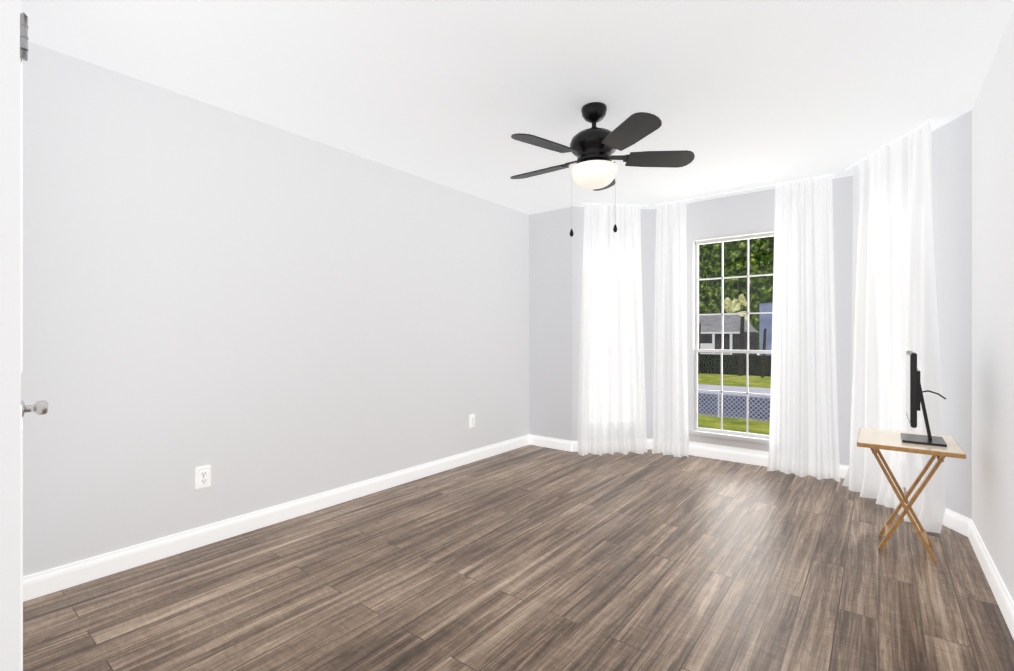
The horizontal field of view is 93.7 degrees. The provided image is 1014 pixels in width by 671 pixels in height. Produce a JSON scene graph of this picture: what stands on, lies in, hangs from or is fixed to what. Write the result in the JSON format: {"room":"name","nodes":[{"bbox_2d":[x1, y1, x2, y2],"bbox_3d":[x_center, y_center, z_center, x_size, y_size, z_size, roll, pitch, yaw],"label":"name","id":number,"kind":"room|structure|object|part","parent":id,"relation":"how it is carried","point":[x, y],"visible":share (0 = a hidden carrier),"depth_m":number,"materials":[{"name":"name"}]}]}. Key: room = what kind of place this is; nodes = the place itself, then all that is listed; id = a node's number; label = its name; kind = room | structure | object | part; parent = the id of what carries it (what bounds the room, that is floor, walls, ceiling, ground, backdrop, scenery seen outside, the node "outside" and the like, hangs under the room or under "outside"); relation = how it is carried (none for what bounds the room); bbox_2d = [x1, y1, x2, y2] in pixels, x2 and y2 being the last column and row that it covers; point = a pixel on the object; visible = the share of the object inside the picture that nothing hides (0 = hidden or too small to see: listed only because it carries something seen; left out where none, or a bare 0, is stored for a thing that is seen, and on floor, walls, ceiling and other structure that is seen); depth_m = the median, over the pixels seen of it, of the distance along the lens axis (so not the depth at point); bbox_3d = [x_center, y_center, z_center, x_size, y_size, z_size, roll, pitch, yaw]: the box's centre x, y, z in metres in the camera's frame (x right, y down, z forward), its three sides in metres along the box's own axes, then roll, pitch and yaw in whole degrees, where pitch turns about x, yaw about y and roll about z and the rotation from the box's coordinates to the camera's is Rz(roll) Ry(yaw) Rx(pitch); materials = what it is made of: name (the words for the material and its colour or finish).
{"room":"empty bedroom","nodes":[
{"label":"empty bedroom","id":0,"kind":"room"},
{"bbox_2d":[0,0,19,670],"bbox_3d":[-0.939,0.100,0.861,0.460,2.100,0.028,0,0,38],"label":"door frame","id":1,"kind":"structure","parent":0,"point":[9,9],"depth_m":0.72,"materials":[{"name":"white wood"}]},
{"bbox_2d":[20,12,27,61],"bbox_3d":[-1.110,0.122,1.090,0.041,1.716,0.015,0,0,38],"label":"door hinge","id":2,"kind":"object","parent":1,"relation":"attached to","point":[23,17],"depth_m":1.08,"materials":[{"name":"silver metal"}]},
{"bbox_2d":[21,41,528,576],"bbox_3d":[-1.057,-0.070,3.503,0.120,2.440,4.285,0,0,38],"label":"wall","id":3,"kind":"structure","parent":0,"point":[291,316],"depth_m":2.70,"materials":[{"name":"white paint"}]},
{"bbox_2d":[196,465,210,488],"bbox_3d":[-1.669,0.777,2.614,0.011,0.116,0.072,0,0,38],"label":"outlet","id":4,"kind":"object","parent":3,"relation":"attached to","point":[203,474],"visible":1,"depth_m":2.61,"materials":[{"name":"white plastic"}]},
{"bbox_2d":[469,414,474,427],"bbox_3d":[-0.316,0.778,4.344,0.011,0.116,0.072,0,0,38],"label":"outlet","id":5,"kind":"object","parent":3,"relation":"attached to","point":[471,417],"visible":1,"depth_m":4.33,"materials":[{"name":"white plastic"}]},
{"bbox_2d":[21,0,1013,214],"bbox_3d":[0.286,-1.350,2.404,3.589,0.120,5.779,0,0,38],"label":"ceiling","id":6,"kind":"structure","parent":0,"point":[761,93],"depth_m":2.33,"materials":[{"name":"white paint"}]},
{"bbox_2d":[510,102,694,236],"bbox_3d":[0.457,-0.932,2.710,1.044,0.717,1.080,0,0,38],"label":"ceiling fan","id":7,"kind":"object","parent":6,"relation":"hanging from","point":[594,147],"depth_m":2.60,"materials":[{"name":"black metal"}]},
{"bbox_2d":[578,203,647,455],"bbox_3d":[1.037,-0.070,4.648,0.697,2.432,0.162,0,0,-7],"label":"curtain","id":8,"kind":"object","parent":6,"relation":"hanging from","point":[612,403],"visible":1,"depth_m":4.65,"materials":[{"name":"white fabric"}]},
{"bbox_2d":[652,201,688,456],"bbox_3d":[1.580,-0.070,4.579,0.358,2.432,0.119,0,0,38],"label":"curtain","id":9,"kind":"object","parent":6,"relation":"hanging from","point":[670,404],"visible":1,"depth_m":4.59,"materials":[{"name":"white fabric"}]},
{"bbox_2d":[580,121,931,206],"bbox_3d":[1.784,-1.284,3.933,2.540,0.010,0.799,0,0,38],"label":"track","id":10,"kind":"object","parent":6,"relation":"attached to","point":[921,126],"depth_m":4.12,"materials":[{"name":"white metal"}]},
{"bbox_2d":[767,175,839,481],"bbox_3d":[2.428,-0.070,3.903,0.507,2.432,0.135,0,0,38],"label":"curtain","id":11,"kind":"object","parent":6,"relation":"hanging from","point":[803,432],"visible":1,"depth_m":3.90,"materials":[{"name":"white fabric"}]},
{"bbox_2d":[842,119,945,532],"bbox_3d":[2.559,-0.070,3.196,0.154,2.432,0.878,0,0,9],"label":"curtain","id":12,"kind":"object","parent":6,"relation":"hanging from","point":[895,312],"visible":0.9,"depth_m":3.15,"materials":[{"name":"white fabric"}]},
{"bbox_2d":[23,445,1013,670],"bbox_3d":[0.286,1.210,2.404,3.589,0.120,5.779,0,0,38],"label":"floor","id":13,"kind":"structure","parent":0,"point":[528,557],"depth_m":2.19,"materials":[{"name":"brown wood"}]},
{"bbox_2d":[857,427,965,561],"bbox_3d":[2.130,0.850,2.536,0.410,0.599,0.520,0,0,38],"label":"tray table","id":14,"kind":"object","parent":13,"relation":"on","point":[874,439],"visible":0.94,"depth_m":2.50,"materials":[{"name":"brown wood"}]},
{"bbox_2d":[901,351,946,446],"bbox_3d":[2.180,0.316,2.484,0.183,0.465,0.500,0,0,38],"label":"monitor","id":15,"kind":"object","parent":14,"relation":"on","point":[914,393],"visible":1,"depth_m":2.41,"materials":[{"name":"black plastic"}]},
{"bbox_2d":[529,207,571,440],"bbox_3d":[0.479,-0.070,4.946,0.521,2.440,0.120,0,0,38],"label":"wall","id":16,"kind":"structure","parent":0,"point":[550,240],"depth_m":4.89,"materials":[{"name":"white paint"}]},
{"bbox_2d":[572,207,651,440],"bbox_3d":[1.054,-0.070,4.848,0.834,2.440,0.120,0,0,-7],"label":"wall","id":17,"kind":"structure","parent":0,"point":[577,212],"depth_m":4.75,"materials":[{"name":"white paint"}]},
{"bbox_2d":[652,176,851,465],"bbox_3d":[2.162,-0.070,4.377,1.651,2.440,0.120,0,0,38],"label":"wall","id":18,"kind":"structure","parent":0,"point":[754,211],"depth_m":4.19,"materials":[{"name":"white paint"}]},
{"bbox_2d":[689,441,768,454],"bbox_3d":[2.073,1.031,4.363,0.778,0.033,0.010,0,0,38],"label":"trim","id":19,"kind":"structure","parent":18,"relation":"attached to","point":[690,442],"depth_m":4.38,"materials":[{"name":"white wood"}]},
{"bbox_2d":[689,229,773,451],"bbox_3d":[2.102,0.037,4.401,0.798,1.955,0.155,0,0,38],"label":"window","id":20,"kind":"structure","parent":18,"relation":"in","point":[746,440],"depth_m":4.49,"materials":[{"name":"white"}]},
{"bbox_2d":[852,110,971,519],"bbox_3d":[2.773,-0.070,3.259,0.120,2.440,1.118,0,0,6],"label":"wall","id":21,"kind":"structure","parent":0,"point":[951,142],"depth_m":2.83,"materials":[{"name":"white paint"}]},
{"bbox_2d":[23,434,1013,638],"bbox_3d":[0.249,1.099,2.357,3.349,0.102,5.419,0,0,38],"label":"baseboard","id":22,"kind":"structure","parent":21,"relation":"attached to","point":[46,582],"depth_m":2.74,"materials":[{"name":"white wood"}]},
{"bbox_2d":[972,9,1013,601],"bbox_3d":[1.285,-0.070,0.866,0.120,2.440,4.588,0,0,38],"label":"wall","id":23,"kind":"structure","parent":0,"point":[993,108],"depth_m":2.20,"materials":[{"name":"white paint"}]},
{"bbox_3d":[-1.596,-0.070,1.280,2.011,2.440,0.120,0,0,38],"label":"wall","id":24,"kind":"structure","parent":0,"visible":0},
{"bbox_2d":[20,0,47,670],"bbox_3d":[-1.399,0.124,1.386,0.840,2.028,0.109,0,0,44],"label":"door","id":25,"kind":"structure","parent":24,"relation":"in","point":[40,407],"depth_m":1.17,"materials":[{"name":"white paint"}]},
{"bbox_3d":[-1.639,0.250,1.646,0.061,0.060,0.073,0,0,38],"label":"knob","id":26,"kind":"part","parent":25,"relation":"part of","materials":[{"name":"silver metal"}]},
{"label":"outside","id":27,"kind":"structure","parent":0,"visible":0},
{"bbox_2d":[698,236,773,434],"bbox_3d":[12.494,-31.950,28.951,140.000,71.000,51.000,0,0,38],"label":"scenery","id":28,"kind":"structure","parent":27,"point":[761,250],"depth_m":35.36,"materials":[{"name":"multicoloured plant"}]}
]}

